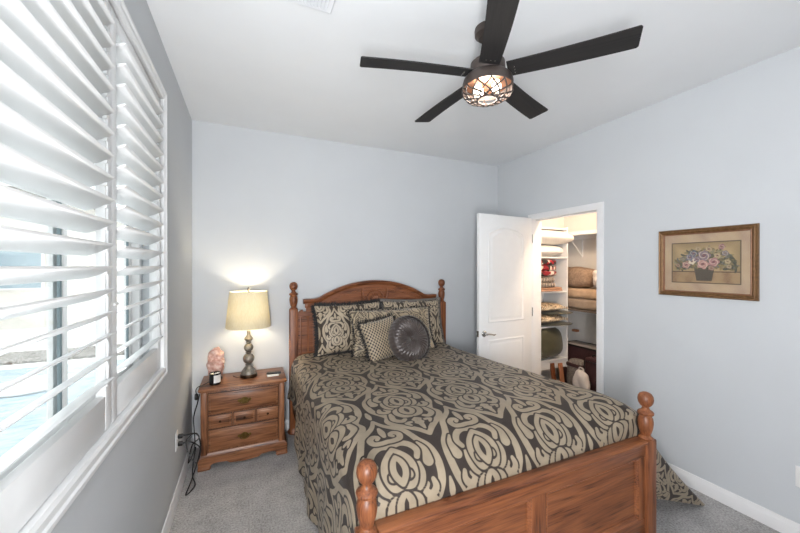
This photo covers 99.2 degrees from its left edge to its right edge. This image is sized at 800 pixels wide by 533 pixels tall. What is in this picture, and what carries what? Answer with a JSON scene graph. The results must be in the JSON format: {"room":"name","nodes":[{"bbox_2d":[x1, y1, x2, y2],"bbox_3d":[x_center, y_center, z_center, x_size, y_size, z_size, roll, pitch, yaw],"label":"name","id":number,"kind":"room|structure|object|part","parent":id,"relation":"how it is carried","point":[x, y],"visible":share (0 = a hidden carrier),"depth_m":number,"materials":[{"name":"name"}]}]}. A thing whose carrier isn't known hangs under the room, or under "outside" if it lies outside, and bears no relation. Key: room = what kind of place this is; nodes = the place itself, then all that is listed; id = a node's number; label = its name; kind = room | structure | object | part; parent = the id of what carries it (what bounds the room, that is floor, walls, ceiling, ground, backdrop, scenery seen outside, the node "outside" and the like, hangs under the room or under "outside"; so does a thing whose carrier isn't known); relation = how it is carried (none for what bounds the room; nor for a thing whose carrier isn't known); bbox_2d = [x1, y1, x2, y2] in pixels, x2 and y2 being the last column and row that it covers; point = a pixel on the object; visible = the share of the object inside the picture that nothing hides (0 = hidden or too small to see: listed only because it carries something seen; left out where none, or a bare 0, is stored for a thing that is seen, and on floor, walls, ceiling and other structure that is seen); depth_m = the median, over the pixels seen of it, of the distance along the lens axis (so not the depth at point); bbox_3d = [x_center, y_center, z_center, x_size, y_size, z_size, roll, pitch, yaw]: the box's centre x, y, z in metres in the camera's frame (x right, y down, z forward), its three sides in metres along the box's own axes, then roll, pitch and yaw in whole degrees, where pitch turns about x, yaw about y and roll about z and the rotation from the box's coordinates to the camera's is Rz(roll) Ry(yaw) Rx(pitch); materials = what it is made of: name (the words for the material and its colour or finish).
{"room":"bedroom","nodes":[
{"label":"bedroom","id":0,"kind":"room"},
{"bbox_2d":[51,0,191,532],"bbox_3d":[-0.992,0.151,0.984,0.160,2.740,4.306,0,0,-24],"label":"wall","id":1,"kind":"structure","parent":0,"point":[132,490],"depth_m":1.85,"materials":[{"name":"paint"}]},
{"bbox_2d":[0,198,141,480],"bbox_3d":[-1.088,-0.174,1.113,0.060,1.460,1.461,0,0,-24],"label":"window","id":2,"kind":"structure","parent":1,"relation":"in","point":[57,346],"depth_m":1.05,"materials":[{"name":"white plastic"}]},
{"bbox_3d":[-0.932,-0.173,0.785,0.016,1.370,0.645,0,0,-24],"label":"sash","id":3,"kind":"part","parent":2,"relation":"part of","materials":[{"name":"white plastic"}]},
{"bbox_2d":[0,0,114,532],"bbox_3d":[-0.850,-0.175,0.828,0.079,1.430,0.712,0,0,-24],"label":"plantation shutter","id":4,"kind":"object","parent":2,"relation":"attached to","point":[56,65],"visible":1,"depth_m":0.82,"materials":[{"name":"paint"}]},
{"bbox_3d":[-0.850,0.482,0.829,0.025,0.115,0.608,0,0,-24],"label":"rail","id":5,"kind":"part","parent":4,"relation":"part of","materials":[{"name":"paint"}]},
{"bbox_3d":[-0.963,-0.209,1.113,0.012,1.203,0.018,0,0,-24],"label":"tilt rod","id":6,"kind":"part","parent":4,"relation":"part of","materials":[{"name":"paint"}]},
{"bbox_3d":[-1.222,-0.175,1.384,0.016,1.370,0.766,0,0,-24],"label":"sash","id":7,"kind":"part","parent":2,"relation":"part of","materials":[{"name":"white plastic"}]},
{"bbox_3d":[-1.088,-0.174,1.113,0.060,1.460,1.461,0,0,-24],"label":"frame","id":8,"kind":"part","parent":2,"relation":"part of","materials":[{"name":"white plastic"}]},
{"bbox_2d":[111,6,163,423],"bbox_3d":[-1.142,-0.177,1.480,0.079,1.430,0.712,0,0,-24],"label":"plantation shutter","id":9,"kind":"object","parent":2,"relation":"attached to","point":[136,124],"visible":0.88,"depth_m":1.38,"materials":[{"name":"paint"}]},
{"bbox_3d":[-1.142,-0.862,1.479,0.025,0.060,0.608,0,0,-24],"label":"rail","id":10,"kind":"part","parent":9,"relation":"part of","materials":[{"name":"paint"}]},
{"bbox_3d":[-1.142,0.481,1.482,0.025,0.115,0.608,0,0,-24],"label":"rail","id":11,"kind":"part","parent":9,"relation":"part of","materials":[{"name":"paint"}]},
{"bbox_3d":[-1.255,-0.211,1.766,0.012,1.203,0.018,0,0,-24],"label":"tilt rod","id":12,"kind":"part","parent":9,"relation":"part of","materials":[{"name":"paint"}]},
{"bbox_2d":[18,0,167,532],"bbox_3d":[-0.996,-0.176,1.154,0.072,1.554,1.551,0,0,-24],"label":"trim","id":13,"kind":"structure","parent":1,"relation":"attached to","point":[45,519],"depth_m":1.31,"materials":[{"name":"paint"}]},
{"bbox_2d":[175,429,177,451],"bbox_3d":[-1.444,1.127,2.204,0.010,0.116,0.072,0,0,-24],"label":"wall outlet","id":14,"kind":"object","parent":1,"relation":"attached to","point":[176,434],"visible":0.98,"depth_m":2.18,"materials":[{"name":"white plastic"}]},
{"bbox_2d":[162,437,193,532],"bbox_3d":[-0.902,1.475,1.000,0.014,0.092,4.056,0,0,-24],"label":"baseboard","id":15,"kind":"structure","parent":1,"relation":"attached to","point":[170,516],"depth_m":2.17,"materials":[{"name":"paint"}]},
{"bbox_2d":[178,394,199,463],"bbox_3d":[-1.453,1.181,2.403,0.103,0.422,0.407,0,0,-19],"label":"power cord","id":16,"kind":"object","parent":1,"relation":"attached to","point":[181,435],"visible":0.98,"depth_m":2.42,"materials":[{"name":"black plastic"}]},
{"bbox_3d":[-1.459,1.181,2.409,0.078,0.421,0.388,0,0,-29],"label":"cord","id":17,"kind":"part","parent":16,"relation":"part of","materials":[{"name":"black plastic"}]},
{"bbox_2d":[192,120,497,436],"bbox_3d":[-0.243,0.145,3.580,3.328,2.740,0.120,0,0,-24],"label":"wall","id":18,"kind":"structure","parent":0,"point":[271,211],"depth_m":3.23,"materials":[{"name":"paint"}]},
{"bbox_2d":[193,420,288,447],"bbox_3d":[-0.269,1.470,3.498,3.213,0.092,0.014,0,0,-24],"label":"baseboard","id":19,"kind":"structure","parent":18,"relation":"attached to","point":[286,422],"depth_m":3.14,"materials":[{"name":"paint"}]},
{"bbox_2d":[146,0,799,165],"bbox_3d":[1.061,-1.271,1.928,4.680,0.100,4.356,0,0,-24],"label":"ceiling","id":20,"kind":"structure","parent":0,"point":[276,66],"depth_m":2.02,"materials":[{"name":"paint"}]},
{"bbox_2d":[287,0,334,13],"bbox_3d":[-0.351,-1.214,1.429,0.204,0.013,0.364,0,0,-24],"label":"ceiling vent","id":21,"kind":"object","parent":20,"relation":"in","point":[326,6],"visible":1,"depth_m":1.57,"materials":[{"name":"metal"}]},
{"bbox_2d":[360,0,642,121],"bbox_3d":[0.426,-1.036,1.777,1.267,0.369,1.228,0,0,-24],"label":"ceiling fan","id":22,"kind":"object","parent":20,"relation":"hanging from","point":[487,78],"visible":1,"depth_m":1.64,"materials":[{"name":"dark espresso wood"},{"name":"dark bronze metal"},{"name":"glass"}]},
{"bbox_3d":[0.080,-0.986,1.683,0.550,0.029,0.122,0,0,-10],"label":"blade","id":23,"kind":"part","parent":22,"relation":"part of","materials":[{"name":"black wood"}]},
{"bbox_3d":[0.275,-0.987,2.079,0.122,0.029,0.550,0,0,-28],"label":"blade","id":24,"kind":"part","parent":22,"relation":"part of","materials":[{"name":"black wood"}]},
{"bbox_3d":[0.410,-0.918,1.770,0.048,0.067,0.048,0,0,-24],"label":"bulb","id":25,"kind":"part","parent":22,"relation":"part of","materials":[{"name":"white glass"}]},
{"bbox_3d":[0.450,-1.027,1.746,0.176,0.106,0.176,0,0,-24],"label":"motor","id":26,"kind":"part","parent":22,"relation":"part of","materials":[{"name":"black metal"}]},
{"bbox_3d":[0.489,-0.918,1.724,0.048,0.067,0.048,0,0,-24],"label":"bulb","id":27,"kind":"part","parent":22,"relation":"part of","materials":[{"name":"white glass"}]},
{"bbox_3d":[0.396,-0.986,1.375,0.122,0.029,0.550,0,0,8],"label":"blade","id":28,"kind":"part","parent":22,"relation":"part of","materials":[{"name":"black wood"}]},
{"bbox_3d":[0.712,-0.987,2.015,0.122,0.029,0.550,0,0,44],"label":"blade","id":29,"kind":"part","parent":22,"relation":"part of","materials":[{"name":"black wood"}]},
{"bbox_3d":[0.786,-0.986,1.580,0.550,0.029,0.122,0,0,26],"label":"blade","id":30,"kind":"part","parent":22,"relation":"part of","materials":[{"name":"black wood"}]},
{"bbox_2d":[169,377,780,532],"bbox_3d":[1.061,1.569,1.934,4.680,0.100,4.356,0,0,-24],"label":"floor","id":31,"kind":"structure","parent":0,"point":[264,493],"depth_m":2.16,"materials":[{"name":"carpet"}]},
{"bbox_2d":[178,433,200,495],"bbox_3d":[-1.473,1.328,2.433,0.125,0.379,0.465,0,0,-24],"label":"power cord","id":32,"kind":"object","parent":31,"relation":"on","point":[180,443],"visible":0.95,"depth_m":2.34,"materials":[{"name":"black plastic"}]},
{"bbox_3d":[-1.482,1.331,2.435,0.095,0.371,0.452,0,0,-32],"label":"cord","id":33,"kind":"part","parent":32,"relation":"part of","materials":[{"name":"black plastic"}]},
{"bbox_2d":[197,367,286,471],"bbox_3d":[-1.279,1.218,2.802,0.635,0.598,0.398,0,0,-24],"label":"nightstand","id":34,"kind":"object","parent":31,"relation":"on","point":[241,419],"visible":0.98,"depth_m":2.64,"materials":[{"name":"brown wood"}]},
{"bbox_2d":[194,382,208,399],"bbox_3d":[-1.522,0.953,2.620,0.034,0.087,0.214,0,0,-2],"label":"cord dimmer","id":35,"kind":"object","parent":34,"relation":"attached to","point":[196,394],"visible":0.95,"depth_m":2.53,"materials":[{"name":"black plastic"}]},
{"bbox_2d":[209,371,220,385],"bbox_3d":[-1.447,0.872,2.663,0.082,0.094,0.083,0,0,-24],"label":"candle jar","id":36,"kind":"object","parent":34,"relation":"on","point":[214,377],"visible":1,"depth_m":2.63,"materials":[{"name":"black glass"}]},
{"bbox_2d":[206,347,224,379],"bbox_3d":[-1.499,0.786,2.765,0.136,0.266,0.100,0,0,-24],"label":"salt lamp","id":37,"kind":"object","parent":34,"relation":"on","point":[216,360],"visible":0.72,"depth_m":2.73,"materials":[{"name":"pink stone"}]},
{"bbox_3d":[-1.365,1.172,2.582,0.156,0.092,0.023,0,0,-24],"label":"drawer","id":38,"kind":"part","parent":34,"relation":"part of","materials":[{"name":"brown wood"}]},
{"bbox_3d":[-1.282,1.418,2.809,0.629,0.038,0.385,0,0,-24],"label":"moulding","id":39,"kind":"part","parent":34,"relation":"part of","materials":[{"name":"brown wood"}]},
{"bbox_3d":[-1.212,1.308,2.651,0.493,0.155,0.023,0,0,-24],"label":"drawer","id":40,"kind":"part","parent":34,"relation":"part of","materials":[{"name":"brown wood"}]},
{"bbox_3d":[-1.212,1.035,2.651,0.493,0.155,0.023,0,0,-24],"label":"drawer","id":41,"kind":"part","parent":34,"relation":"part of","materials":[{"name":"brown wood"}]},
{"bbox_3d":[-1.206,1.309,2.640,0.100,0.051,0.004,0,0,-24],"label":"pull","id":42,"kind":"part","parent":34,"relation":"part of","materials":[{"name":"gold metal"}]},
{"bbox_3d":[-1.212,1.172,2.651,0.148,0.092,0.023,0,0,-24],"label":"drawer","id":43,"kind":"part","parent":34,"relation":"part of","materials":[{"name":"brown wood"}]},
{"bbox_3d":[-1.206,1.036,2.639,0.100,0.051,0.004,0,0,-24],"label":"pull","id":44,"kind":"part","parent":34,"relation":"part of","materials":[{"name":"gold metal"}]},
{"bbox_2d":[225,287,270,378],"bbox_3d":[-1.267,0.545,2.847,0.348,0.747,0.348,0,0,-24],"label":"table lamp","id":45,"kind":"object","parent":34,"relation":"on","point":[248,309],"visible":1,"depth_m":2.73,"materials":[{"name":"beige fabric"}]},
{"bbox_3d":[-1.267,0.356,2.846,0.348,0.296,0.348,0,0,-24],"label":"lamp shade","id":46,"kind":"part","parent":45,"relation":"part of","materials":[{"name":"white fabric"}]},
{"bbox_3d":[-1.267,0.692,2.847,0.120,0.410,0.120,0,0,-24],"label":"stem","id":47,"kind":"part","parent":45,"relation":"part of","materials":[{"name":"grey metal"}]},
{"bbox_3d":[-1.058,1.171,2.720,0.156,0.092,0.023,0,0,-24],"label":"drawer","id":48,"kind":"part","parent":34,"relation":"part of","materials":[{"name":"brown wood"}]},
{"bbox_2d":[287,279,656,532],"bbox_3d":[0.170,0.829,2.478,1.678,1.378,2.198,0,0,-24],"label":"bed","id":49,"kind":"object","parent":31,"relation":"on","point":[611,488],"visible":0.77,"depth_m":1.62,"materials":[{"name":"brown wood"}]},
{"bbox_3d":[-0.973,0.829,3.112,0.078,1.375,0.078,0,0,-24],"label":"post","id":50,"kind":"part","parent":49,"relation":"part of","materials":[{"name":"brown wood"}]},
{"bbox_3d":[-0.880,0.712,3.139,0.076,0.510,0.007,0,0,-24],"label":"panel moulding","id":51,"kind":"part","parent":49,"relation":"part of","materials":[{"name":"brown wood"}]},
{"bbox_3d":[-0.259,0.690,3.434,1.496,1.052,0.024,0,0,-24],"label":"headboard panel","id":52,"kind":"part","parent":49,"relation":"part of","materials":[{"name":"brown wood"}]},
{"bbox_3d":[-0.116,1.098,1.189,0.078,0.845,0.078,0,0,-24],"label":"post","id":53,"kind":"part","parent":49,"relation":"part of","materials":[{"name":"brown wood"}]},
{"bbox_3d":[-0.254,0.241,3.422,1.400,0.206,0.052,0,0,-24],"label":"arch moulding","id":54,"kind":"part","parent":49,"relation":"part of","materials":[{"name":"brown wood"}]},
{"bbox_3d":[0.458,0.828,3.753,0.078,1.375,0.078,0,0,-24],"label":"post","id":55,"kind":"part","parent":49,"relation":"part of","materials":[{"name":"brown wood"}]},
{"bbox_3d":[0.263,1.168,1.361,0.659,0.325,0.016,0,0,-24],"label":"footboard panel","id":56,"kind":"part","parent":49,"relation":"part of","materials":[{"name":"brown wood"}]},
{"bbox_3d":[0.268,1.168,1.352,0.659,0.325,0.028,0,0,-24],"label":"panel moulding","id":57,"kind":"part","parent":49,"relation":"part of","materials":[{"name":"brown wood"}]},
{"bbox_2d":[287,343,704,532],"bbox_3d":[0.439,1.124,2.586,2.350,0.759,2.030,0,0,-24],"label":"comforter","id":58,"kind":"object","parent":49,"relation":"on","point":[450,421],"visible":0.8,"depth_m":1.77,"materials":[{"name":"fabric"}]},
{"bbox_2d":[310,298,382,356],"bbox_3d":[-0.468,0.572,3.191,0.733,0.530,0.207,0,0,-24],"label":"pillow sham","id":59,"kind":"object","parent":58,"relation":"on","point":[332,327],"visible":0.56,"depth_m":3.08,"materials":[{"name":"beige fabric"}]},
{"bbox_2d":[356,312,395,360],"bbox_3d":[-0.160,0.633,2.983,0.470,0.450,0.202,0,0,-38],"label":"throw pillow","id":60,"kind":"object","parent":58,"relation":"on","point":[374,333],"visible":0.77,"depth_m":2.91,"materials":[{"name":"beige fabric"}]},
{"bbox_2d":[346,303,437,357],"bbox_3d":[-0.060,0.597,3.202,0.885,0.459,0.201,0,0,-24],"label":"throw pillow","id":61,"kind":"object","parent":58,"relation":"on","point":[422,313],"visible":0.31,"depth_m":3.14,"materials":[{"name":"fabric"}]},
{"bbox_2d":[388,315,430,360],"bbox_3d":[0.085,0.627,2.949,0.416,0.398,0.236,0,0,-35],"label":"round pillow","id":62,"kind":"object","parent":58,"relation":"on","point":[409,338],"visible":1,"depth_m":2.88,"materials":[{"name":"grey fabric"}]},
{"bbox_2d":[379,297,445,343],"bbox_3d":[0.138,0.570,3.465,0.709,0.503,0.205,0,0,-24],"label":"pillow sham","id":63,"kind":"object","parent":58,"relation":"on","point":[435,309],"visible":0.3,"depth_m":3.50,"materials":[{"name":"beige fabric"}]},
{"bbox_3d":[0.603,0.972,1.511,1.502,0.067,0.044,0,0,-24],"label":"rail","id":64,"kind":"part","parent":49,"relation":"part of","materials":[{"name":"brown wood"}]},
{"bbox_3d":[0.942,1.167,1.665,0.659,0.325,0.016,0,0,-24],"label":"footboard panel","id":65,"kind":"part","parent":49,"relation":"part of","materials":[{"name":"brown wood"}]},
{"bbox_3d":[0.946,1.167,1.656,0.659,0.325,0.028,0,0,-24],"label":"panel moulding","id":66,"kind":"part","parent":49,"relation":"part of","materials":[{"name":"brown wood"}]},
{"bbox_3d":[0.603,1.375,1.512,1.502,0.090,0.040,0,0,-24],"label":"rail","id":67,"kind":"part","parent":49,"relation":"part of","materials":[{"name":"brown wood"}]},
{"bbox_3d":[1.322,1.097,1.833,0.078,0.845,0.078,0,0,-24],"label":"post","id":68,"kind":"part","parent":49,"relation":"part of","materials":[{"name":"brown wood"}]},
{"bbox_2d":[550,363,555,379],"bbox_3d":[1.858,1.342,4.116,0.060,0.339,0.066,0,0,-24],"label":"plank","id":69,"kind":"object","parent":31,"relation":"on","point":[552,365],"visible":0.56,"depth_m":4.11,"materials":[{"name":"brown wood"}]},
{"bbox_2d":[558,363,564,382],"bbox_3d":[1.957,1.342,4.116,0.060,0.339,0.066,0,0,-24],"label":"plank","id":70,"kind":"object","parent":31,"relation":"on","point":[560,365],"visible":0.56,"depth_m":4.11,"materials":[{"name":"brown wood"}]},
{"bbox_2d":[566,358,583,384],"bbox_3d":[2.138,1.314,4.106,0.161,0.400,0.228,0,0,-24],"label":"tote bag","id":71,"kind":"object","parent":31,"relation":"on","point":[573,364],"visible":0.51,"depth_m":4.08,"materials":[{"name":"beige fabric"}]},
{"bbox_2d":[563,340,595,382],"bbox_3d":[2.358,1.236,4.160,0.266,0.516,0.666,0,0,-24],"label":"case","id":72,"kind":"object","parent":31,"relation":"on","point":[577,349],"visible":0.29,"depth_m":4.22,"materials":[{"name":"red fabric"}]},
{"bbox_3d":[2.358,0.985,4.160,0.244,0.009,0.644,0,0,-24],"label":"lid","id":73,"kind":"part","parent":72,"relation":"part of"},
{"bbox_2d":[572,367,589,389],"bbox_3d":[2.069,1.331,3.888,0.121,0.363,0.208,0,0,-24],"label":"bag","id":74,"kind":"object","parent":31,"relation":"on","point":[580,378],"visible":0.59,"depth_m":3.84,"materials":[{"name":"beige fabric"}]},
{"bbox_2d":[584,355,595,390],"bbox_3d":[2.244,1.262,3.857,0.168,0.505,0.240,0,0,-24],"label":"suitcase","id":75,"kind":"object","parent":31,"relation":"on","point":[589,362],"visible":0.25,"depth_m":3.85,"materials":[{"name":"red fabric"}]},
{"bbox_2d":[541,217,563,377],"bbox_3d":[1.751,0.143,4.532,1.092,2.740,0.100,0,0,-24],"label":"wall","id":76,"kind":"structure","parent":0,"point":[557,222],"depth_m":4.61,"materials":[{"name":"paint"}]},
{"bbox_2d":[541,227,567,369],"bbox_3d":[1.687,0.379,4.245,0.705,1.730,0.366,0,0,-24],"label":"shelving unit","id":77,"kind":"object","parent":76,"relation":"attached to","point":[561,278],"visible":0.27,"depth_m":4.25,"materials":[{"name":"white laminate"}]},
{"bbox_3d":[1.614,0.319,4.409,0.669,1.610,0.006,0,0,-24],"label":"panel","id":78,"kind":"part","parent":77,"relation":"part of","materials":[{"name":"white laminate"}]},
{"bbox_2d":[541,327,562,358],"bbox_3d":[1.720,0.935,4.207,0.632,0.397,0.379,0,0,-24],"label":"cushion","id":79,"kind":"object","parent":77,"relation":"on","point":[551,338],"visible":0.44,"depth_m":4.06,"materials":[{"name":"green fabric"}]},
{"bbox_2d":[541,245,562,256],"bbox_3d":[1.697,-0.194,4.222,0.627,0.156,0.406,0,0,-24],"label":"pillow","id":80,"kind":"object","parent":77,"relation":"on","point":[546,250],"visible":0.43,"depth_m":4.09,"materials":[{"name":"white fabric"}]},
{"bbox_2d":[541,229,573,244],"bbox_3d":[1.777,-0.358,4.215,0.770,0.180,0.484,2,-1,-24],"label":"pillow","id":81,"kind":"object","parent":80,"relation":"on","point":[548,237],"visible":0.56,"depth_m":4.03,"materials":[{"name":"white fabric"}]},
{"bbox_2d":[541,287,562,291],"bbox_3d":[1.703,0.278,4.216,0.601,0.048,0.345,0,0,-24],"label":"folded cloth","id":82,"kind":"object","parent":77,"relation":"on","point":[548,289],"visible":0.39,"depth_m":4.10,"materials":[{"name":"fabric"}]},
{"bbox_2d":[541,276,554,287],"bbox_3d":[1.639,0.189,4.186,0.464,0.141,0.337,0,0,-24],"label":"folded blanket","id":83,"kind":"object","parent":82,"relation":"on","point":[546,282],"visible":0.27,"depth_m":4.07,"materials":[{"name":"beige fabric"}]},
{"bbox_2d":[541,260,556,275],"bbox_3d":[1.639,0.020,4.184,0.510,0.212,0.369,0,0,-24],"label":"folded blanket","id":84,"kind":"object","parent":83,"relation":"on","point":[547,267],"visible":0.34,"depth_m":4.05,"materials":[{"name":"red fabric"}]},
{"bbox_3d":[1.687,-0.462,4.244,0.669,0.018,0.364,0,0,-24],"label":"shelf","id":85,"kind":"part","parent":77,"relation":"part of","materials":[{"name":"white laminate"}]},
{"bbox_3d":[1.687,-0.109,4.244,0.669,0.018,0.364,0,0,-24],"label":"shelf","id":86,"kind":"part","parent":77,"relation":"part of","materials":[{"name":"white laminate"}]},
{"bbox_3d":[1.687,0.310,4.245,0.669,0.018,0.364,0,0,-24],"label":"shelf","id":87,"kind":"part","parent":77,"relation":"part of","materials":[{"name":"white laminate"}]},
{"bbox_3d":[1.687,0.730,4.246,0.669,0.018,0.364,0,0,-24],"label":"shelf","id":88,"kind":"part","parent":77,"relation":"part of","materials":[{"name":"white laminate"}]},
{"bbox_3d":[1.687,1.133,4.247,0.669,0.018,0.364,0,0,-24],"label":"shelf","id":89,"kind":"part","parent":77,"relation":"part of","materials":[{"name":"white laminate"}]},
{"bbox_2d":[541,321,572,325],"bbox_3d":[1.873,0.696,4.205,0.501,0.045,0.359,0,0,-2],"label":"cushion","id":90,"kind":"object","parent":77,"relation":"on","point":[556,323],"visible":0.54,"depth_m":4.09,"materials":[{"name":"grey fabric"}]},
{"bbox_2d":[541,314,567,322],"bbox_3d":[1.747,0.630,4.183,0.525,0.090,0.353,0,0,-24],"label":"cushion","id":91,"kind":"object","parent":90,"relation":"on","point":[545,318],"visible":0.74,"depth_m":4.05,"materials":[{"name":"beige fabric"}]},
{"bbox_3d":[1.772,0.636,4.139,0.515,0.036,0.252,0,0,-24],"label":"tassel trim","id":92,"kind":"part","parent":91,"relation":"part of","materials":[{"name":"beige fabric"}]},
{"bbox_2d":[541,310,572,314],"bbox_3d":[1.881,0.562,4.209,0.503,0.046,0.363,0,0,-2],"label":"cushion","id":93,"kind":"object","parent":91,"relation":"on","point":[554,312],"visible":0.65,"depth_m":4.09,"materials":[{"name":"grey fabric"}]},
{"bbox_2d":[541,302,567,310],"bbox_3d":[1.742,0.493,4.183,0.533,0.096,0.356,0,0,-24],"label":"cushion","id":94,"kind":"object","parent":93,"relation":"on","point":[545,306],"visible":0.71,"depth_m":4.06,"materials":[{"name":"beige fabric"}]},
{"bbox_3d":[1.772,0.500,4.139,0.515,0.036,0.252,0,0,-24],"label":"tassel trim","id":95,"kind":"part","parent":94,"relation":"part of","materials":[{"name":"beige fabric"}]},
{"bbox_2d":[564,212,596,343],"bbox_3d":[2.749,0.145,3.763,0.100,2.740,2.320,0,0,-24],"label":"wall","id":96,"kind":"structure","parent":0,"point":[586,323],"depth_m":4.45,"materials":[{"name":"paint"}]},
{"bbox_2d":[568,307,595,314],"bbox_3d":[2.557,0.568,3.678,0.318,0.075,2.114,0,0,-24],"label":"closet shelf","id":97,"kind":"object","parent":96,"relation":"attached to","point":[569,309],"visible":0.02,"depth_m":4.19,"materials":[{"name":"white laminate"}]},
{"bbox_2d":[568,297,595,310],"bbox_3d":[2.350,0.455,4.145,0.286,0.147,0.845,0,0,-24],"label":"folded blanket","id":98,"kind":"object","parent":97,"relation":"on","point":[578,303],"visible":0.23,"depth_m":4.12,"materials":[{"name":"beige fabric"}]},
{"bbox_2d":[568,287,595,299],"bbox_3d":[2.345,0.329,4.155,0.292,0.140,0.796,0,0,-24],"label":"folded blanket","id":99,"kind":"object","parent":98,"relation":"on","point":[573,292],"visible":0.39,"depth_m":4.14,"materials":[{"name":"beige fabric"}]},
{"bbox_2d":[568,267,594,287],"bbox_3d":[2.253,0.139,4.353,0.293,0.274,0.521,0,0,-21],"label":"throw","id":100,"kind":"object","parent":99,"relation":"on","point":[577,276],"visible":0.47,"depth_m":4.17,"materials":[{"name":"brown fabric"}]},
{"bbox_2d":[593,270,596,286],"bbox_3d":[2.348,0.150,3.929,0.198,0.260,0.205,0,0,13],"label":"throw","id":101,"kind":"object","parent":99,"relation":"on","point":[594,271],"visible":0.16,"depth_m":3.96,"materials":[{"name":"white fabric"}]},
{"bbox_2d":[568,229,596,256],"bbox_3d":[2.557,-0.275,3.676,0.318,0.310,2.114,0,0,-24],"label":"closet shelf","id":102,"kind":"object","parent":96,"relation":"attached to","point":[587,234],"visible":0.11,"depth_m":4.30,"materials":[{"name":"white laminate"}]},
{"bbox_2d":[498,46,799,523],"bbox_3d":[2.097,0.148,2.285,0.115,2.740,4.156,0,0,-24],"label":"wall","id":103,"kind":"structure","parent":0,"point":[722,376],"depth_m":2.26,"materials":[{"name":"paint"}]},
{"bbox_2d":[477,213,532,371],"bbox_3d":[1.086,0.493,3.492,0.739,2.022,0.146,0,0,-28],"label":"door","id":104,"kind":"structure","parent":103,"relation":"in","point":[504,243],"depth_m":3.46,"materials":[{"name":"paint"}]},
{"bbox_3d":[0.872,0.659,3.327,0.144,0.064,0.056,0,0,-28],"label":"handle","id":105,"kind":"part","parent":104,"relation":"part of","materials":[{"name":"silver metal"}]},
{"bbox_3d":[1.089,1.006,3.472,0.501,0.563,0.009,0,0,-28],"label":"panel moulding","id":106,"kind":"part","parent":104,"relation":"part of","materials":[{"name":"paint"}]},
{"bbox_3d":[1.089,0.079,3.470,0.501,0.968,0.009,0,0,-28],"label":"panel moulding","id":107,"kind":"part","parent":104,"relation":"part of","materials":[{"name":"paint"}]},
{"bbox_3d":[1.089,1.006,3.473,0.433,0.495,0.007,0,0,-28],"label":"panel","id":108,"kind":"part","parent":104,"relation":"part of","materials":[{"name":"white wood"}]},
{"bbox_3d":[1.089,0.079,3.471,0.433,0.900,0.007,0,0,-28],"label":"panel","id":109,"kind":"part","parent":104,"relation":"part of","materials":[{"name":"white wood"}]},
{"bbox_2d":[528,201,603,393],"bbox_3d":[1.628,0.500,3.334,0.118,2.033,0.772,0,0,-24],"label":"door frame","id":110,"kind":"structure","parent":103,"relation":"attached to","point":[537,222],"depth_m":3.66,"materials":[{"name":"paint"}]},
{"bbox_2d":[658,223,759,300],"bbox_3d":[2.027,-0.026,2.273,0.022,0.465,0.540,0,0,-24],"label":"framed picture","id":111,"kind":"object","parent":103,"relation":"attached to","point":[721,262],"visible":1,"depth_m":2.23,"materials":[{"name":"wood"},{"name":"glass"},{"name":"paper"}]},
{"bbox_2d":[665,230,749,293],"bbox_3d":[2.033,-0.026,2.276,0.001,0.397,0.472,0,0,-24],"label":"print","id":112,"kind":"object","parent":111,"relation":"attached to","point":[707,262],"depth_m":2.25},
{"bbox_2d":[667,462,799,532],"bbox_3d":[2.295,1.474,1.688,0.014,0.092,2.698,0,0,-24],"label":"baseboard","id":113,"kind":"structure","parent":103,"relation":"attached to","point":[782,524],"depth_m":2.11,"materials":[{"name":"paint"}]},
{"bbox_2d":[795,465,799,487],"bbox_3d":[2.218,1.165,1.864,0.010,0.116,0.072,0,0,-24],"label":"wall outlet","id":114,"kind":"object","parent":103,"relation":"attached to","point":[797,468],"visible":1,"depth_m":1.89,"materials":[{"name":"white plastic"}]},
{"bbox_3d":[-1.074,0.914,2.869,0.090,0.010,0.056,0,0,-28],"label":"notepad","id":115,"kind":"object","parent":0,"visible":0},
{"bbox_2d":[266,371,280,374],"bbox_3d":[-1.070,0.901,2.885,0.116,0.016,0.034,0,0,-14],"label":"remote control","id":116,"kind":"object","parent":115,"relation":"on","point":[275,372],"visible":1,"depth_m":2.87,"materials":[{"name":"black plastic"}]},
{"label":"outside","id":117,"kind":"structure","parent":0,"visible":0},
{"bbox_2d":[0,315,123,369],"bbox_3d":[-6.201,1.670,1.609,8.840,0.100,20.000,0,0,-24],"label":"paving","id":118,"kind":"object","parent":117,"point":[81,336],"depth_m":7.59,"materials":[{"name":"white concrete"}]},
{"bbox_2d":[0,186,123,329],"bbox_3d":[-11.536,-0.200,10.528,4.200,3.600,5.350,0,0,-24],"label":"house","id":119,"kind":"structure","parent":118,"relation":"on","point":[31,292],"depth_m":8.89,"materials":[{"name":"beige paint"}]},
{"bbox_3d":[-9.835,-0.046,8.688,1.000,1.200,0.020,0,0,-24],"label":"pane","id":120,"kind":"part","parent":119,"relation":"part of","materials":[{"name":"clear glass"}]},
{"bbox_2d":[0,359,123,456],"bbox_3d":[-5.707,1.608,3.638,4.400,0.015,3.300,0,0,-24],"label":"pool surface","id":121,"kind":"object","parent":118,"relation":"on","point":[25,426],"depth_m":4.00,"materials":[{"name":"liquid"}]},
{"bbox_2d":[0,374,73,397],"bbox_3d":[-4.908,1.578,4.544,0.840,0.040,0.840,0,0,-24],"label":"step","id":122,"kind":"structure","parent":121,"relation":"on","point":[35,384],"depth_m":4.38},
{"bbox_2d":[0,344,123,365],"bbox_3d":[-7.460,1.591,5.592,7.000,0.040,0.900,0,0,-24],"label":"strip","id":123,"kind":"object","parent":118,"relation":"on","point":[22,357],"depth_m":6.00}
]}

